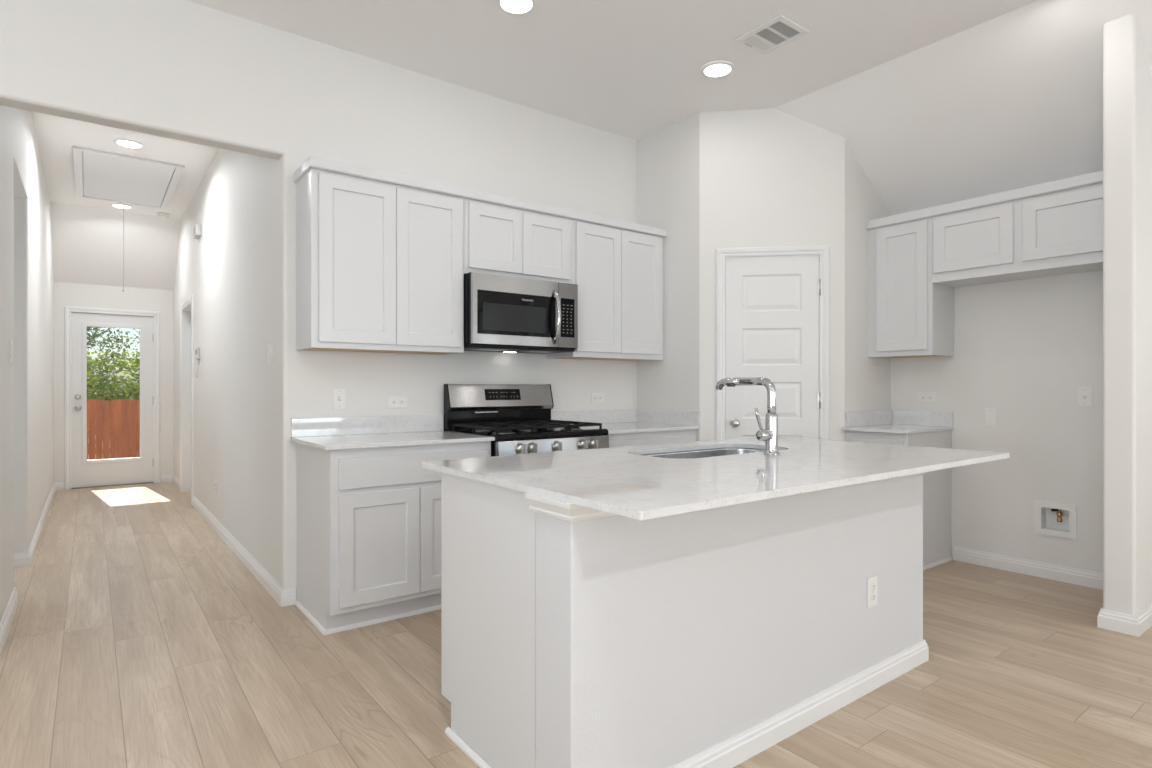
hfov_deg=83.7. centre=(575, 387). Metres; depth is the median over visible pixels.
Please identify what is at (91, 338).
tree
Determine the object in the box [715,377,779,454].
faucet
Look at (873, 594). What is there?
receptacle
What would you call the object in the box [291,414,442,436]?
backsplash
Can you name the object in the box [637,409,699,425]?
backsplash
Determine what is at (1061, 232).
upper cabinet
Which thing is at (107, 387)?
leafy shrub
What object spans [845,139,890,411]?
wall
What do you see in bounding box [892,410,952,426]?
backsplash
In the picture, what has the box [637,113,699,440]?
wall
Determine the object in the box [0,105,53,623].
wall
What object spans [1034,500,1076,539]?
water supply box
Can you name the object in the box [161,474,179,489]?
baseboard
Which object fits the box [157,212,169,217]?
smoke detector
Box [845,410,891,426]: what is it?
backsplash
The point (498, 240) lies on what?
upper cabinet
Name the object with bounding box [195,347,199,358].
thermostat
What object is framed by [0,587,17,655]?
baseboard
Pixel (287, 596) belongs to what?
baseboard
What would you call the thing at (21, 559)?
baseboard
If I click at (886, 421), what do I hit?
countertop
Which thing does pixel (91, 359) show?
leafy shrub
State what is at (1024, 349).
wall
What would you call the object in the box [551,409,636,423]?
backsplash
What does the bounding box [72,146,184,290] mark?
attic hatch
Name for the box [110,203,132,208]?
recessed light
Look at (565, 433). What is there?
cooktop
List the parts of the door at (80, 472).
knob, glazing frame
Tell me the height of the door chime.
0.110 m
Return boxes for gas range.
[444,384,608,456]
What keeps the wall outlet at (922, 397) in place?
attached to the wall at (1024, 349)
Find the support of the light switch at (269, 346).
attached to the wall at (231, 271)
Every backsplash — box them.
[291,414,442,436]
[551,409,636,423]
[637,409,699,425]
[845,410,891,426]
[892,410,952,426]
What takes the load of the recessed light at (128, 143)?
in the ceiling at (87, 234)
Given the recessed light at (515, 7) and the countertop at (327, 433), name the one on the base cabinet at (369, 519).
the countertop at (327, 433)
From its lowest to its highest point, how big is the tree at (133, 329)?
4.886 m
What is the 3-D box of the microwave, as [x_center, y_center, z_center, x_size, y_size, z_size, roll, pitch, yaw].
[-0.395,-0.451,4.098,0.768,0.442,0.464,0,0,-37]
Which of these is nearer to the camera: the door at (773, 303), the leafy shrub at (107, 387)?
the door at (773, 303)
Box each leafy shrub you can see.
[87,343,139,448]
[87,359,101,404]
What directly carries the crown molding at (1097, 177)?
attached to the upper cabinet at (1061, 232)
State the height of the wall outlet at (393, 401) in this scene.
0.072 m
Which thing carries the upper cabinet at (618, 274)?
attached to the wall at (344, 106)
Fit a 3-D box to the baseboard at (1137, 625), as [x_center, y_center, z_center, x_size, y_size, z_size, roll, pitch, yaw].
[5.142,1.141,0.428,0.770,0.092,9.440,0,0,-37]
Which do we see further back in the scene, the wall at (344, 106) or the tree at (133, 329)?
the tree at (133, 329)
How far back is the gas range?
4.03 m
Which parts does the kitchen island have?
shoe molding, molding, baseboard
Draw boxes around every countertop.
[290,414,494,449]
[422,436,1008,519]
[551,409,699,433]
[842,410,953,433]
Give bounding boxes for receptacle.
[871,582,875,590]
[871,592,875,600]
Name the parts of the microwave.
door glass, handle, control panel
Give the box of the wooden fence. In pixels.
[87,399,139,459]
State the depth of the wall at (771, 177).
4.47 m
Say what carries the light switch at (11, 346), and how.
attached to the wall at (33, 255)
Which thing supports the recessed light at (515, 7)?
in the ceiling at (631, 69)
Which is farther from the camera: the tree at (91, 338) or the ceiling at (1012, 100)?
the tree at (91, 338)
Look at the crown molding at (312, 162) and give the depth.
3.77 m
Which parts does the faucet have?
spout, lever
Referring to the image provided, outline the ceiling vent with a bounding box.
[736,15,809,54]
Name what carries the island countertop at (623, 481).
on the kitchen island
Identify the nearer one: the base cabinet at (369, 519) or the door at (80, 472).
the base cabinet at (369, 519)
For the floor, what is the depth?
2.62 m
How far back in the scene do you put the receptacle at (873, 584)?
2.53 m
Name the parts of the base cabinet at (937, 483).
frame, drawer, shoe molding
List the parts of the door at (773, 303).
knob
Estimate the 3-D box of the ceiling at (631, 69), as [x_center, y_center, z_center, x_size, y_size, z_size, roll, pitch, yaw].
[1.312,-1.995,-1.375,7.135,0.120,11.523,0,0,-37]
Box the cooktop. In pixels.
[444,425,608,441]
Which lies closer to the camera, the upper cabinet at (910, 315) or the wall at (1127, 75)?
the wall at (1127, 75)
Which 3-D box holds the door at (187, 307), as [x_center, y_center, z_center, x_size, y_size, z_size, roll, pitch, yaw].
[-4.146,0.122,6.957,0.138,2.129,1.054,0,0,-37]
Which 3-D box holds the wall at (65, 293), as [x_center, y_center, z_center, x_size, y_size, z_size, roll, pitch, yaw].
[-5.572,-0.374,7.790,1.408,3.122,0.140,0,0,-37]
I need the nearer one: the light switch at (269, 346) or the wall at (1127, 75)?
the wall at (1127, 75)
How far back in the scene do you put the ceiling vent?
3.52 m
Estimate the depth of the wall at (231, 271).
4.70 m
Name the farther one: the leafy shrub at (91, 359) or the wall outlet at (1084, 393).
the leafy shrub at (91, 359)
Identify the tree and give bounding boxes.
[87,327,133,390]
[129,329,139,386]
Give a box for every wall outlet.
[388,396,406,407]
[591,393,603,402]
[867,575,877,607]
[917,392,936,402]
[1078,387,1091,406]
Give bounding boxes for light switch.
[9,340,13,362]
[267,344,272,364]
[333,388,345,408]
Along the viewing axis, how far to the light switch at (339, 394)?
3.67 m
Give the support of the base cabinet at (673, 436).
on the floor
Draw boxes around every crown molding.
[293,156,666,237]
[866,171,1102,229]
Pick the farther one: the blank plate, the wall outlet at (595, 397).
the wall outlet at (595, 397)
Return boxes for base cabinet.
[295,441,490,634]
[608,429,695,447]
[845,430,952,570]
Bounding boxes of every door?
[64,306,159,489]
[180,294,193,503]
[716,245,829,439]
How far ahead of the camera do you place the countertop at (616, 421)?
4.70 m
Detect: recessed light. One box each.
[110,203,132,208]
[114,138,143,148]
[496,0,535,14]
[701,61,733,77]
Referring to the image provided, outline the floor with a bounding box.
[0,482,1151,767]
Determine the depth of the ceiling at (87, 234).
7.01 m
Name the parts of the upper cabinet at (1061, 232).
door, door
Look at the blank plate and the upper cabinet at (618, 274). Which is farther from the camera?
the upper cabinet at (618, 274)
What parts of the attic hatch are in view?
pull cord, hatch trim, hatch panel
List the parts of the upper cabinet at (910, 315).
door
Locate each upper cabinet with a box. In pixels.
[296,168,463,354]
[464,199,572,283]
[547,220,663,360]
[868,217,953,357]
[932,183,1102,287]
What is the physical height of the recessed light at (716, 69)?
0.012 m
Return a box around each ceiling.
[31,111,218,289]
[186,0,1037,140]
[774,0,1151,215]
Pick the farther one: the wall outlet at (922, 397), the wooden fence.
the wooden fence
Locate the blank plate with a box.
[985,408,996,425]
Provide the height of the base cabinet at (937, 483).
0.893 m
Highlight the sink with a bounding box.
[644,448,764,458]
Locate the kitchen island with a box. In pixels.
[441,472,928,767]
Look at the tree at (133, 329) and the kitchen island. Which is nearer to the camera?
the kitchen island
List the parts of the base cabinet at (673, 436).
drawer, frame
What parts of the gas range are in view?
panel, burner, knob, knob, control panel, knob, burner, knob, knob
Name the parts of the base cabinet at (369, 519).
shoe molding, door, drawer, door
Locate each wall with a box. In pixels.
[0,0,636,600]
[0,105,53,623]
[54,281,172,489]
[173,148,277,582]
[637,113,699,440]
[700,108,844,440]
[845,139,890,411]
[891,171,1102,573]
[1103,13,1151,615]
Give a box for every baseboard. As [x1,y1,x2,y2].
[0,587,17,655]
[14,482,62,566]
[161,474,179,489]
[192,496,295,606]
[953,546,1151,636]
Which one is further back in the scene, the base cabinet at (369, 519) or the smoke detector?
the smoke detector
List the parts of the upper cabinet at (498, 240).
door, door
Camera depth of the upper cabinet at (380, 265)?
3.49 m
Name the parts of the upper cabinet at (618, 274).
door, door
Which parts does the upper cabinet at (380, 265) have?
door, door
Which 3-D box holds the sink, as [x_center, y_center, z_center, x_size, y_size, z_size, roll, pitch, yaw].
[0.583,0.396,2.785,0.768,0.205,0.368,0,0,-37]
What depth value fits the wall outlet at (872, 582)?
2.52 m
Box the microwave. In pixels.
[464,272,577,353]
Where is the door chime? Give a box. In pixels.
[193,223,200,238]

